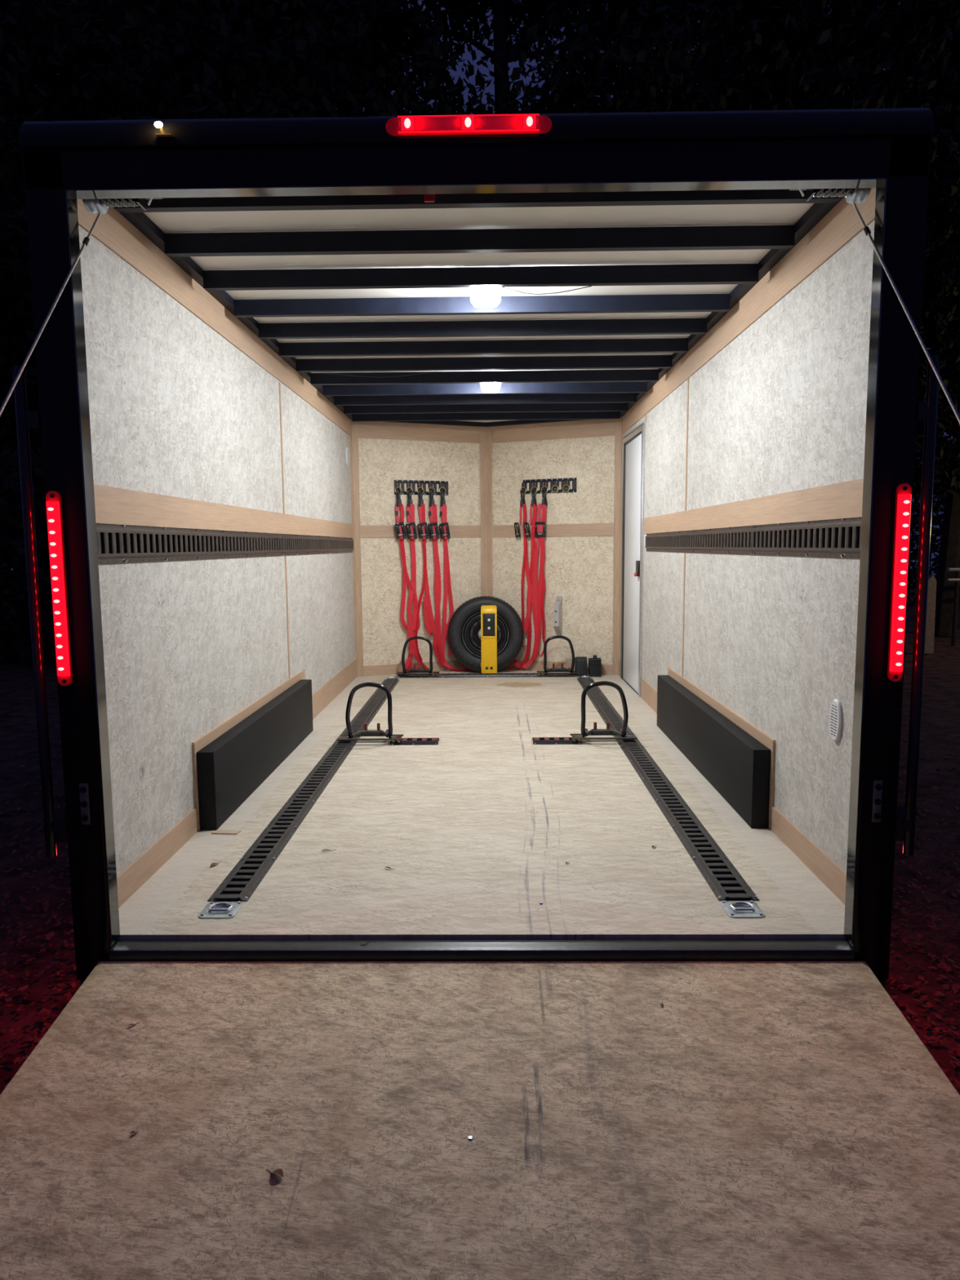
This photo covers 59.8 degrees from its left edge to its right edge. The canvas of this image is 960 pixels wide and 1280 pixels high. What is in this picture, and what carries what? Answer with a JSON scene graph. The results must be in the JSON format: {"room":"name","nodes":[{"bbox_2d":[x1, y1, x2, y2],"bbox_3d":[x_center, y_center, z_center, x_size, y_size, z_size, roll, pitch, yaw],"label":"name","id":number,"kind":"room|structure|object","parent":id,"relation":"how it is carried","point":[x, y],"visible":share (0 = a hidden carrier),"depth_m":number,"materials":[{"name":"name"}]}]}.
{"room":"cargo space","nodes":[
{"label":"cargo space","id":0,"kind":"room"},
{"bbox_2d":[78,225,355,876],"bbox_3d":[-1.018,-0.452,4.258,0.020,2.015,4.370,0,6,1],"label":"wall","id":1,"kind":"structure","parent":0,"point":[176,409],"depth_m":2.93,"materials":[{"name":"wood"}]},
{"bbox_2d":[65,189,119,944],"bbox_3d":[-0.957,-0.135,2.070,0.004,1.848,0.047,0,6,1],"label":"trim","id":2,"kind":"structure","parent":1,"relation":"attached to","point":[71,202],"depth_m":2.06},
{"bbox_2d":[116,808,197,908],"bbox_3d":[-1.022,0.689,2.590,0.007,0.087,0.799,0,6,1],"label":"baseboard","id":3,"kind":"structure","parent":1,"relation":"attached to","point":[137,873],"depth_m":2.61,"materials":[{"name":"brown wood"}]},
{"bbox_2d":[96,523,284,564],"bbox_3d":[-1.017,-0.365,3.170,0.012,0.116,2.148,0,6,1],"label":"track","id":4,"kind":"object","parent":1,"relation":"attached to","point":[116,543],"visible":0.93,"depth_m":2.80,"materials":[{"name":"black metal"}]},
{"bbox_2d":[76,199,350,435],"bbox_3d":[-1.011,-1.362,4.155,0.007,0.120,4.370,0,6,1],"label":"trim","id":5,"kind":"structure","parent":1,"relation":"attached to","point":[112,229],"depth_m":2.96,"materials":[{"name":"brown wood"}]},
{"bbox_2d":[93,484,353,537],"bbox_3d":[-1.005,-0.591,4.232,0.007,0.103,4.350,0,6,1],"label":"trim","id":6,"kind":"structure","parent":1,"relation":"attached to","point":[113,505],"depth_m":2.97,"materials":[{"name":"brown wood"}]},
{"bbox_2d":[112,206,351,419],"bbox_3d":[-0.993,-1.437,4.146,0.045,0.030,4.370,0,6,1],"label":"rail","id":7,"kind":"object","parent":1,"relation":"attached to","point":[140,220],"visible":0.21,"depth_m":2.95,"materials":[{"name":"paint"}]},
{"bbox_2d":[191,669,305,831],"bbox_3d":[-1.004,0.427,3.846,0.010,0.325,1.755,0,6,1],"label":"trim","id":8,"kind":"structure","parent":1,"relation":"attached to","point":[202,741],"depth_m":3.34,"materials":[{"name":"brown wood"}]},
{"bbox_2d":[281,533,353,555],"bbox_3d":[-0.987,-0.607,5.310,0.012,0.116,2.154,0,6,1],"label":"track","id":9,"kind":"object","parent":1,"relation":"attached to","point":[294,544],"visible":0.99,"depth_m":5.00,"materials":[{"name":"black metal"}]},
{"bbox_2d":[311,659,356,719],"bbox_3d":[-0.979,0.319,5.621,0.007,0.142,1.794,0,6,1],"label":"baseboard","id":10,"kind":"structure","parent":1,"relation":"attached to","point":[322,697],"depth_m":5.53,"materials":[{"name":"brown wood"}]},
{"bbox_2d":[109,939,854,961],"bbox_3d":[-0.001,0.810,2.157,1.900,0.048,0.060,0,6,1],"label":"sill","id":11,"kind":"structure","parent":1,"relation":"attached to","point":[384,950],"depth_m":2.14,"materials":[{"name":"black metal"}]},
{"bbox_2d":[358,438,481,666],"bbox_3d":[-0.463,-0.726,6.652,1.150,2.015,0.027,-3,7,-23],"label":"wall","id":12,"kind":"structure","parent":0,"point":[381,462],"depth_m":6.60,"materials":[{"name":"wood"}]},
{"bbox_2d":[349,419,363,677],"bbox_3d":[-0.956,-0.690,6.429,0.033,1.966,0.080,6,9,43],"label":"post","id":13,"kind":"object","parent":12,"relation":"attached to","point":[354,469],"visible":0.85,"depth_m":6.42,"materials":[{"name":"brown wood"}]},
{"bbox_2d":[363,660,466,675],"bbox_3d":[-0.450,0.220,6.748,1.014,0.078,0.007,-3,7,-23],"label":"baseboard","id":14,"kind":"structure","parent":12,"relation":"attached to","point":[372,670],"depth_m":6.65,"materials":[{"name":"brown wood"}]},
{"bbox_2d":[357,421,479,443],"bbox_3d":[-0.464,-1.630,6.540,1.014,0.131,0.007,-3,7,-23],"label":"trim","id":15,"kind":"structure","parent":12,"relation":"attached to","point":[366,429],"depth_m":6.53,"materials":[{"name":"brown wood"}]},
{"bbox_2d":[360,524,480,537],"bbox_3d":[-0.458,-0.862,6.626,1.014,0.096,0.007,-3,7,-23],"label":"trim","id":16,"kind":"structure","parent":12,"relation":"attached to","point":[366,531],"depth_m":6.53,"materials":[{"name":"brown wood"}]},
{"bbox_2d":[394,480,448,495],"bbox_3d":[-0.461,-1.203,6.588,0.448,0.112,0.008,-3,7,-23],"label":"rail","id":17,"kind":"object","parent":12,"relation":"attached to","point":[402,482],"visible":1,"depth_m":6.59,"materials":[{"name":"metal"}]},
{"bbox_2d":[394,488,420,671],"bbox_3d":[-0.570,-0.457,6.576,0.196,1.446,0.065,-3,7,-23],"label":"strap","id":18,"kind":"object","parent":17,"relation":"hanging from","point":[400,531],"visible":0.96,"depth_m":6.57,"materials":[{"name":"red fabric"}]},
{"bbox_2d":[405,482,413,493],"bbox_3d":[-0.553,-1.187,6.531,0.057,0.090,0.018,-3,7,-23],"label":"anchor","id":19,"kind":"object","parent":17,"relation":"attached to","point":[408,483],"visible":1,"depth_m":6.53,"materials":[{"name":"black metal"}]},
{"bbox_2d":[405,488,427,669],"bbox_3d":[-0.505,-0.465,6.602,0.168,1.436,0.064,-3,7,-23],"label":"strap","id":20,"kind":"object","parent":19,"relation":"hanging from","point":[411,533],"visible":0.94,"depth_m":6.59,"materials":[{"name":"red fabric"}]},
{"bbox_2d":[414,488,444,668],"bbox_3d":[-0.436,-0.476,6.629,0.312,1.426,0.067,-3,7,-23],"label":"strap","id":21,"kind":"object","parent":17,"relation":"hanging from","point":[423,531],"visible":0.97,"depth_m":6.63,"materials":[{"name":"red fabric"}]},
{"bbox_2d":[427,488,472,671],"bbox_3d":[-0.234,-0.470,6.686,0.356,1.458,0.063,-2,7,-10],"label":"strap","id":22,"kind":"object","parent":17,"relation":"hanging from","point":[433,527],"visible":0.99,"depth_m":6.66,"materials":[{"name":"red fabric"}]},
{"bbox_2d":[439,488,464,671],"bbox_3d":[-0.226,-0.473,6.691,0.192,1.456,0.069,0,6,5],"label":"strap","id":23,"kind":"object","parent":17,"relation":"hanging from","point":[444,530],"visible":0.96,"depth_m":6.70,"materials":[{"name":"red fabric"}]},
{"bbox_2d":[384,420,486,426],"bbox_3d":[-0.459,-1.708,6.515,1.124,0.030,0.041,-3,7,-23],"label":"rail","id":24,"kind":"object","parent":12,"relation":"attached to","point":[440,422],"visible":0.57,"depth_m":6.59,"materials":[{"name":"metal"}]},
{"bbox_2d":[480,426,493,596],"bbox_3d":[0.055,-0.745,6.843,0.093,1.966,0.037,0,6,1],"label":"post","id":25,"kind":"object","parent":12,"relation":"attached to","point":[486,451],"visible":0.65,"depth_m":6.80,"materials":[{"name":"brown wood"}]},
{"bbox_2d":[22,136,931,189],"bbox_3d":[-0.016,-1.102,1.946,2.090,0.086,0.050,0,6,1],"label":"header","id":26,"kind":"structure","parent":0,"point":[855,157],"depth_m":1.92,"materials":[{"name":"black paint"}]},
{"bbox_2d":[23,151,118,979],"bbox_3d":[-1.006,-0.130,2.070,0.094,2.030,0.050,0,6,1],"label":"post","id":27,"kind":"object","parent":26,"relation":"attached to","point":[46,214],"visible":0.59,"depth_m":2.03,"materials":[{"name":"metal"}]},
{"bbox_2d":[13,365,66,857],"bbox_3d":[-1.081,-0.053,2.059,0.054,1.211,0.034,0,6,1],"label":"rod","id":28,"kind":"object","parent":27,"relation":"attached to","point":[55,820],"visible":0.97,"depth_m":2.05,"materials":[{"name":"black metal"}]},
{"bbox_2d":[45,490,72,685],"bbox_3d":[-1.030,-0.122,2.032,0.033,0.477,0.027,0,6,1],"label":"tail light","id":29,"kind":"object","parent":27,"relation":"attached to","point":[53,499],"visible":1,"depth_m":2.03,"materials":[{"name":"red"}]},
{"bbox_2d":[79,782,90,824],"bbox_3d":[-0.996,0.414,2.101,0.022,0.107,0.008,0,6,1],"label":"plate","id":30,"kind":"object","parent":27,"relation":"attached to","point":[83,787],"visible":1,"depth_m":2.10,"materials":[{"name":"metal"}]},
{"bbox_2d":[82,197,163,213],"bbox_3d":[-0.870,-1.093,2.045,0.182,0.083,0.080,0,6,1],"label":"spring","id":31,"kind":"object","parent":26,"relation":"attached to","point":[92,206],"visible":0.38,"depth_m":2.04,"materials":[{"name":"metal"}]},
{"bbox_2d":[0,213,101,416],"bbox_3d":[-0.965,0.079,1.286,0.025,2.113,1.828,0,6,2],"label":"cable","id":32,"kind":"object","parent":31,"relation":"attached to","point":[86,241],"visible":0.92,"depth_m":1.83,"materials":[{"name":"metal"}]},
{"bbox_2d":[386,113,551,136],"bbox_3d":[-0.026,-1.170,1.892,0.378,0.038,0.027,0,6,1],"label":"marker light","id":33,"kind":"object","parent":26,"relation":"attached to","point":[535,123],"visible":1,"depth_m":1.89,"materials":[{"name":"red"}]},
{"bbox_2d":[66,177,885,199],"bbox_3d":[-0.015,-1.057,1.953,1.894,0.004,0.047,0,6,1],"label":"trim","id":34,"kind":"structure","parent":26,"relation":"attached to","point":[820,183],"depth_m":1.95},
{"bbox_2d":[17,107,935,150],"bbox_3d":[-0.016,-1.196,1.944,2.094,0.099,0.094,0,6,1],"label":"trim","id":35,"kind":"structure","parent":26,"relation":"attached to","point":[888,122],"depth_m":1.91,"materials":[{"name":"black paint"}]},
{"bbox_2d":[788,187,871,203],"bbox_3d":[0.842,-1.103,2.020,0.182,0.083,0.080,0,6,1],"label":"spring","id":36,"kind":"object","parent":26,"relation":"attached to","point":[851,195],"visible":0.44,"depth_m":2.01,"materials":[{"name":"metal"}]},
{"bbox_2d":[852,202,959,424],"bbox_3d":[0.927,0.067,1.258,0.025,2.113,1.828,0,6,0],"label":"cable","id":37,"kind":"object","parent":36,"relation":"attached to","point":[867,231],"visible":0.92,"depth_m":1.78,"materials":[{"name":"metal"}]},
{"bbox_2d":[845,137,928,979],"bbox_3d":[0.990,-0.142,2.041,0.094,2.030,0.050,0,6,1],"label":"post","id":38,"kind":"object","parent":26,"relation":"attached to","point":[906,204],"visible":0.59,"depth_m":2.00,"materials":[{"name":"metal"}]},
{"bbox_2d":[871,780,882,822],"bbox_3d":[0.987,0.402,2.072,0.022,0.107,0.008,0,6,1],"label":"plate","id":39,"kind":"object","parent":38,"relation":"attached to","point":[877,784],"visible":1,"depth_m":2.07,"materials":[{"name":"metal"}]},
{"bbox_2d":[887,483,911,681],"bbox_3d":[1.011,-0.135,2.002,0.033,0.477,0.027,0,6,1],"label":"tail light","id":40,"kind":"object","parent":38,"relation":"attached to","point":[904,491],"visible":1,"depth_m":2.00,"materials":[{"name":"red"}]},
{"bbox_2d":[896,355,939,855],"bbox_3d":[1.060,-0.066,2.027,0.044,1.211,0.034,0,6,1],"label":"rod","id":41,"kind":"object","parent":38,"relation":"attached to","point":[926,411],"visible":0.98,"depth_m":2.01,"materials":[{"name":"black metal"}]},
{"bbox_2d":[143,203,813,422],"bbox_3d":[0.018,-1.490,4.353,2.060,0.012,4.820,0,6,1],"label":"ceiling","id":42,"kind":"structure","parent":0,"point":[780,214],"depth_m":2.86,"materials":[{"name":"metal"}]},
{"bbox_2d":[114,189,842,213],"bbox_3d":[-0.012,-1.212,2.266,1.968,0.060,0.030,0,6,1],"label":"ceiling beam","id":43,"kind":"structure","parent":42,"relation":"attached to","point":[748,196],"depth_m":2.26,"materials":[{"name":"metal"}]},
{"bbox_2d":[164,225,795,257],"bbox_3d":[-0.007,-1.252,2.618,1.968,0.060,0.030,0,6,1],"label":"ceiling beam","id":44,"kind":"structure","parent":42,"relation":"attached to","point":[745,237],"depth_m":2.60,"materials":[{"name":"metal"}]},
{"bbox_2d":[202,263,759,290],"bbox_3d":[-0.002,-1.291,2.969,1.968,0.060,0.030,0,6,1],"label":"ceiling beam","id":45,"kind":"structure","parent":42,"relation":"attached to","point":[711,273],"depth_m":2.96,"materials":[{"name":"metal"}]},
{"bbox_2d":[233,293,730,317],"bbox_3d":[0.003,-1.331,3.321,1.968,0.060,0.030,0,6,1],"label":"ceiling beam","id":46,"kind":"structure","parent":42,"relation":"attached to","point":[680,303],"depth_m":3.31,"materials":[{"name":"metal"}]},
{"bbox_2d":[257,318,706,338],"bbox_3d":[0.008,-1.371,3.673,1.968,0.060,0.030,0,6,1],"label":"ceiling beam","id":47,"kind":"structure","parent":42,"relation":"attached to","point":[645,326],"depth_m":3.66,"materials":[{"name":"metal"}]},
{"bbox_2d":[278,337,688,356],"bbox_3d":[0.013,-1.411,4.025,1.968,0.060,0.030,0,6,1],"label":"ceiling beam","id":48,"kind":"structure","parent":42,"relation":"attached to","point":[666,344],"depth_m":4.01,"materials":[{"name":"metal"}]},
{"bbox_2d":[295,355,672,372],"bbox_3d":[0.018,-1.450,4.376,1.968,0.060,0.030,0,6,1],"label":"ceiling beam","id":49,"kind":"structure","parent":42,"relation":"attached to","point":[621,362],"depth_m":4.36,"materials":[{"name":"metal"}]},
{"bbox_2d":[310,368,658,385],"bbox_3d":[0.023,-1.490,4.728,1.968,0.060,0.030,0,6,1],"label":"ceiling beam","id":50,"kind":"structure","parent":42,"relation":"attached to","point":[646,375],"depth_m":4.71,"materials":[{"name":"metal"}]},
{"bbox_2d":[323,381,647,395],"bbox_3d":[0.028,-1.530,5.080,1.968,0.060,0.030,0,6,1],"label":"ceiling beam","id":51,"kind":"structure","parent":42,"relation":"attached to","point":[639,386],"depth_m":5.07,"materials":[{"name":"metal"}]},
{"bbox_2d":[333,392,636,405],"bbox_3d":[0.033,-1.569,5.431,1.968,0.060,0.030,0,6,1],"label":"ceiling beam","id":52,"kind":"structure","parent":42,"relation":"attached to","point":[614,397],"depth_m":5.42,"materials":[{"name":"metal"}]},
{"bbox_2d":[468,287,502,306],"bbox_3d":[0.020,-1.300,3.096,0.124,0.082,0.164,0,6,1],"label":"dome light","id":53,"kind":"object","parent":42,"relation":"attached to","point":[479,296],"visible":0.43,"depth_m":3.06,"materials":[{"name":"white"}]},
{"bbox_2d":[343,402,627,413],"bbox_3d":[0.038,-1.609,5.783,1.968,0.060,0.030,0,6,1],"label":"ceiling beam","id":54,"kind":"structure","parent":42,"relation":"attached to","point":[614,406],"depth_m":5.77,"materials":[{"name":"metal"}]},
{"bbox_2d":[351,411,620,422],"bbox_3d":[0.043,-1.649,6.135,1.968,0.060,0.030,0,6,1],"label":"ceiling beam","id":55,"kind":"structure","parent":42,"relation":"attached to","point":[578,415],"depth_m":6.12,"materials":[{"name":"metal"}]},
{"bbox_2d":[118,668,845,940],"bbox_3d":[0.033,0.509,4.578,2.060,0.018,4.820,0,6,1],"label":"floor","id":56,"kind":"structure","parent":0,"point":[480,827],"depth_m":2.83,"materials":[{"name":"wood"}]},
{"bbox_2d":[198,901,242,918],"bbox_3d":[-0.726,0.752,2.338,0.101,0.013,0.101,0,6,1],"label":"ring","id":57,"kind":"object","parent":56,"relation":"on","point":[216,909],"visible":1,"depth_m":2.33,"materials":[{"name":"metal"}]},
{"bbox_2d":[196,679,313,830],"bbox_3d":[-0.967,0.451,3.796,0.062,0.288,1.629,0,6,1],"label":"wheel well","id":58,"kind":"object","parent":56,"relation":"on","point":[233,766],"visible":1,"depth_m":3.43,"materials":[{"name":"paint"}]},
{"bbox_2d":[207,678,399,901],"bbox_3d":[-0.698,0.522,4.377,0.116,0.012,3.985,0,6,1],"label":"floor track","id":59,"kind":"object","parent":56,"relation":"on","point":[243,884],"visible":0.88,"depth_m":3.10,"materials":[{"name":"metal"}]},
{"bbox_2d":[337,682,404,742],"bbox_3d":[-0.568,0.367,4.315,0.333,0.302,0.140,0,6,1],"label":"chock","id":60,"kind":"object","parent":56,"relation":"on","point":[388,733],"visible":1,"depth_m":4.29,"materials":[{"name":"black metal"}]},
{"bbox_2d":[389,737,439,745],"bbox_3d":[-0.338,0.523,4.320,0.249,0.018,0.105,0,6,1],"label":"track","id":61,"kind":"object","parent":56,"relation":"on","point":[405,741],"visible":0.87,"depth_m":4.28,"materials":[{"name":"metal"}]},
{"bbox_2d":[447,595,524,672],"bbox_3d":[0.045,-0.044,6.708,0.617,0.621,0.247,0,6,0],"label":"tyre","id":62,"kind":"object","parent":56,"relation":"on","point":[464,631],"visible":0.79,"depth_m":6.62,"materials":[{"name":"rubber"}]},
{"bbox_2d":[397,673,577,677],"bbox_3d":[0.058,0.274,6.499,1.395,0.018,0.100,0,6,1],"label":"track","id":63,"kind":"object","parent":56,"relation":"on","point":[440,675],"visible":0.87,"depth_m":6.46,"materials":[{"name":"metal"}]},
{"bbox_2d":[395,635,439,675],"bbox_3d":[-0.484,0.120,6.498,0.333,0.302,0.140,0,6,1],"label":"chock","id":64,"kind":"object","parent":63,"relation":"on","point":[414,669],"visible":1,"depth_m":6.48,"materials":[{"name":"black metal"}]},
{"bbox_2d":[480,604,497,673],"bbox_3d":[0.067,-0.005,6.505,0.129,0.525,0.114,0,6,1],"label":"clamp","id":65,"kind":"object","parent":63,"relation":"on","point":[488,616],"visible":1,"depth_m":6.46,"materials":[{"name":"yellow metal"}]},
{"bbox_2d":[537,635,580,675],"bbox_3d":[0.610,0.114,6.482,0.333,0.302,0.140,0,6,1],"label":"chock","id":66,"kind":"object","parent":63,"relation":"on","point":[562,668],"visible":0.99,"depth_m":6.46,"materials":[{"name":"black metal"}]},
{"bbox_2d":[532,737,582,744],"bbox_3d":[0.397,0.518,4.309,0.249,0.018,0.105,0,6,1],"label":"track","id":67,"kind":"object","parent":56,"relation":"on","point":[536,740],"visible":0.85,"depth_m":4.27,"materials":[{"name":"metal"}]},
{"bbox_2d":[569,680,637,742],"bbox_3d":[0.635,0.360,4.297,0.333,0.302,0.140,0,6,1],"label":"chock","id":68,"kind":"object","parent":56,"relation":"on","point":[608,731],"visible":1,"depth_m":4.28,"materials":[{"name":"black metal"}]},
{"bbox_2d":[577,677,759,900],"bbox_3d":[0.766,0.513,4.355,0.116,0.012,3.985,0,6,1],"label":"floor track","id":69,"kind":"object","parent":56,"relation":"on","point":[724,885],"visible":0.89,"depth_m":3.08,"materials":[{"name":"metal"}]},
{"bbox_2d":[657,675,770,828],"bbox_3d":[1.010,0.434,3.813,0.062,0.288,1.716,0,6,1],"label":"wheel well","id":70,"kind":"object","parent":56,"relation":"on","point":[735,763],"visible":1,"depth_m":3.41,"materials":[{"name":"paint"}]},
{"bbox_2d":[720,900,764,917],"bbox_3d":[0.728,0.743,2.316,0.101,0.013,0.101,0,6,1],"label":"ring","id":71,"kind":"object","parent":56,"relation":"on","point":[750,908],"visible":1,"depth_m":2.30,"materials":[{"name":"metal"}]},
{"bbox_2d":[491,426,614,664],"bbox_3d":[0.575,-0.732,6.637,1.150,2.015,0.027,3,7,25],"label":"wall","id":72,"kind":"structure","parent":0,"point":[579,570],"depth_m":6.59,"materials":[{"name":"wood"}]},
{"bbox_2d":[486,419,582,426],"bbox_3d":[0.555,-1.714,6.500,1.124,0.030,0.041,2,7,24],"label":"rail","id":73,"kind":"object","parent":72,"relation":"attached to","point":[522,421],"visible":0.64,"depth_m":6.58,"materials":[{"name":"metal"}]},
{"bbox_2d":[522,477,577,493],"bbox_3d":[0.547,-1.215,6.580,0.448,0.112,0.008,2,7,24],"label":"rail","id":74,"kind":"object","parent":72,"relation":"attached to","point":[573,479],"visible":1,"depth_m":6.57,"materials":[{"name":"metal"}]},
{"bbox_2d":[506,488,537,669],"bbox_3d":[0.343,-0.476,6.693,0.262,1.454,0.057,1,7,12],"label":"strap","id":75,"kind":"object","parent":74,"relation":"hanging from","point":[522,665],"visible":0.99,"depth_m":6.68,"materials":[{"name":"red fabric"}]},
{"bbox_2d":[514,488,532,647],"bbox_3d":[0.349,-0.571,6.702,0.150,1.265,0.055,2,7,24],"label":"strap","id":76,"kind":"object","parent":74,"relation":"hanging from","point":[525,563],"visible":0.96,"depth_m":6.69,"materials":[{"name":"red fabric"}]},
{"bbox_2d":[541,481,547,493],"bbox_3d":[0.511,-1.202,6.579,0.057,0.090,0.018,2,7,24],"label":"anchor","id":77,"kind":"object","parent":74,"relation":"attached to","point":[544,483],"visible":1,"depth_m":6.58,"materials":[{"name":"black metal"}]},
{"bbox_2d":[530,488,546,660],"bbox_3d":[0.468,-0.514,6.645,0.130,1.368,0.058,1,7,16],"label":"strap","id":78,"kind":"object","parent":77,"relation":"hanging from","point":[540,528],"visible":0.99,"depth_m":6.64,"materials":[{"name":"red fabric"}]},
{"bbox_2d":[492,418,614,443],"bbox_3d":[0.562,-1.636,6.525,1.014,0.131,0.007,2,7,24],"label":"trim","id":79,"kind":"structure","parent":72,"relation":"attached to","point":[606,427],"depth_m":6.51,"materials":[{"name":"brown wood"}]},
{"bbox_2d":[493,523,613,537],"bbox_3d":[0.568,-0.868,6.611,1.014,0.096,0.007,2,7,24],"label":"trim","id":80,"kind":"structure","parent":72,"relation":"attached to","point":[588,529],"depth_m":6.55,"materials":[{"name":"brown wood"}]},
{"bbox_2d":[553,595,562,635],"bbox_3d":[0.617,-0.188,6.623,0.046,0.320,0.092,2,7,24],"label":"wall bracket","id":81,"kind":"object","parent":72,"relation":"attached to","point":[557,606],"visible":1,"depth_m":6.60,"materials":[{"name":"metal"}]},
{"bbox_2d":[504,659,612,675],"bbox_3d":[0.576,0.214,6.733,1.014,0.078,0.007,2,7,24],"label":"baseboard","id":82,"kind":"structure","parent":72,"relation":"attached to","point":[535,665],"depth_m":6.73,"materials":[{"name":"brown wood"}]},
{"bbox_2d":[612,416,622,675],"bbox_3d":[1.061,-0.702,6.399,0.033,1.966,0.080,-6,9,-42],"label":"post","id":83,"kind":"object","parent":72,"relation":"attached to","point":[618,422],"visible":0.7,"depth_m":6.39,"materials":[{"name":"brown wood"}]},
{"bbox_2d":[622,220,874,873],"bbox_3d":[1.062,-0.464,4.227,0.020,2.015,4.370,0,6,1],"label":"wall","id":84,"kind":"structure","parent":0,"point":[781,408],"depth_m":2.87,"materials":[{"name":"wood"}]},
{"bbox_2d":[619,422,645,697],"bbox_3d":[1.059,-0.557,5.881,0.034,1.793,0.847,0,6,1],"label":"door","id":85,"kind":"structure","parent":84,"relation":"in","point":[633,444],"depth_m":5.84,"materials":[{"name":"metal"}]},
{"bbox_2d":[640,678,657,713],"bbox_3d":[1.067,0.366,5.119,0.007,0.130,0.844,0,6,1],"label":"baseboard","id":86,"kind":"structure","parent":84,"relation":"attached to","point":[648,694],"depth_m":5.25,"materials":[{"name":"brown wood"}]},
{"bbox_2d":[644,524,754,555],"bbox_3d":[1.046,-0.502,4.237,0.012,0.116,2.192,0,6,1],"label":"track","id":87,"kind":"object","parent":84,"relation":"attached to","point":[737,540],"visible":1,"depth_m":3.84,"materials":[{"name":"brown metal"}]},
{"bbox_2d":[667,667,775,830],"bbox_3d":[1.046,0.415,3.816,0.010,0.325,1.755,0,6,1],"label":"trim","id":88,"kind":"structure","parent":84,"relation":"attached to","point":[766,740],"depth_m":3.29,"materials":[{"name":"brown wood"}]},
{"bbox_2d":[620,196,844,417],"bbox_3d":[1.022,-1.449,4.117,0.045,0.030,4.370,0,6,1],"label":"rail","id":89,"kind":"object","parent":84,"relation":"attached to","point":[817,211],"visible":0.21,"depth_m":2.93,"materials":[{"name":"metal"}]},
{"bbox_2d":[622,187,875,434],"bbox_3d":[1.042,-1.371,4.125,0.007,0.128,4.370,0,6,1],"label":"trim","id":90,"kind":"structure","parent":84,"relation":"attached to","point":[842,223],"depth_m":2.94,"materials":[{"name":"brown wood"}]},
{"bbox_2d":[644,478,863,533],"bbox_3d":[1.040,-0.547,3.715,0.007,0.101,3.370,0,6,1],"label":"trim","id":91,"kind":"structure","parent":84,"relation":"attached to","point":[844,500],"depth_m":2.90,"materials":[{"name":"brown wood"}]},
{"bbox_2d":[751,516,862,558],"bbox_3d":[1.023,-0.318,2.609,0.012,0.116,1.080,0,6,1],"label":"track","id":92,"kind":"object","parent":84,"relation":"attached to","point":[841,538],"visible":0.86,"depth_m":2.58,"materials":[{"name":"brown metal"}]},
{"bbox_2d":[770,806,846,904],"bbox_3d":[1.031,0.676,2.559,0.007,0.087,0.799,0,6,1],"label":"baseboard","id":93,"kind":"structure","parent":84,"relation":"attached to","point":[819,863],"depth_m":2.59,"materials":[{"name":"brown wood"}]},
{"bbox_2d":[829,698,843,742],"bbox_3d":[1.024,0.232,2.402,0.010,0.124,0.075,0,6,1],"label":"air vent","id":94,"kind":"object","parent":84,"relation":"in","point":[836,718],"visible":1,"depth_m":2.39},
{"bbox_2d":[844,177,887,944],"bbox_3d":[0.941,-0.147,2.042,0.004,1.848,0.047,0,6,1],"label":"trim","id":95,"kind":"structure","parent":84,"relation":"attached to","point":[881,190],"depth_m":2.03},
{"label":"outside","id":96,"kind":"structure","parent":0,"visible":0},
{"bbox_2d":[0,587,959,1094],"bbox_3d":[0.178,-0.228,14.648,28.000,0.050,35.000,0,6,1],"label":"ground","id":97,"kind":"structure","parent":96,"point":[940,700],"depth_m":3.68,"materials":[{"name":"soil"}]},
{"bbox_2d":[88,0,526,119],"bbox_3d":[-1.818,-5.972,11.033,4.874,12.254,6.602,0,6,1],"label":"tree","id":98,"kind":"object","parent":97,"relation":"on","point":[335,74],"visible":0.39,"depth_m":9.75,"materials":[{"name":"green plant"}]},
{"bbox_2d":[0,960,959,1279],"bbox_3d":[-0.015,1.121,1.064,1.952,0.364,2.198,0,6,1],"label":"ramp","id":99,"kind":"structure","parent":97,"relation":"on","point":[765,1120],"depth_m":1.62,"materials":[{"name":"brown wood"}]},
{"bbox_2d":[0,711,959,1094],"bbox_3d":[0.105,0.600,7.094,9.553,0.028,12.225,0,6,1],"label":"leaf litter","id":100,"kind":"object","parent":97,"relation":"on","point":[46,1012],"visible":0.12,"depth_m":2.96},
{"bbox_2d":[360,0,649,115],"bbox_3d":[0.352,-4.871,11.145,3.612,10.005,4.407,0,6,1],"label":"tree","id":101,"kind":"object","parent":97,"relation":"on","point":[500,33],"visible":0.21,"depth_m":10.41,"materials":[{"name":"green plant"}]},
{"bbox_2d":[492,0,952,154],"bbox_3d":[2.498,-5.977,10.976,6.324,12.211,7.185,0,6,1],"label":"tree","id":102,"kind":"object","parent":97,"relation":"on","point":[686,82],"visible":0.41,"depth_m":9.65,"materials":[{"name":"green plant"}]},
{"bbox_2d":[924,574,936,653],"bbox_3d":[5.739,-0.332,10.673,0.140,1.000,0.080,0,6,1],"label":"wooden stake","id":103,"kind":"object","parent":97,"relation":"on","point":[931,592],"visible":0.71,"depth_m":10.64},
{"bbox_2d":[907,451,959,606],"bbox_3d":[9.620,-2.516,19.187,6.561,3.516,3.132,-1,6,-2],"label":"bush","id":104,"kind":"object","parent":97,"relation":"on","point":[935,520],"visible":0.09,"depth_m":19.04,"materials":[{"name":"green plant"}]},
{"bbox_2d":[946,567,959,646],"bbox_3d":[7.755,-0.472,11.556,2.766,1.090,0.082,-1,6,-5],"label":"metal rail","id":105,"kind":"object","parent":97,"relation":"on","point":[957,580],"visible":1,"depth_m":11.42,"materials":[{"name":"metal"}]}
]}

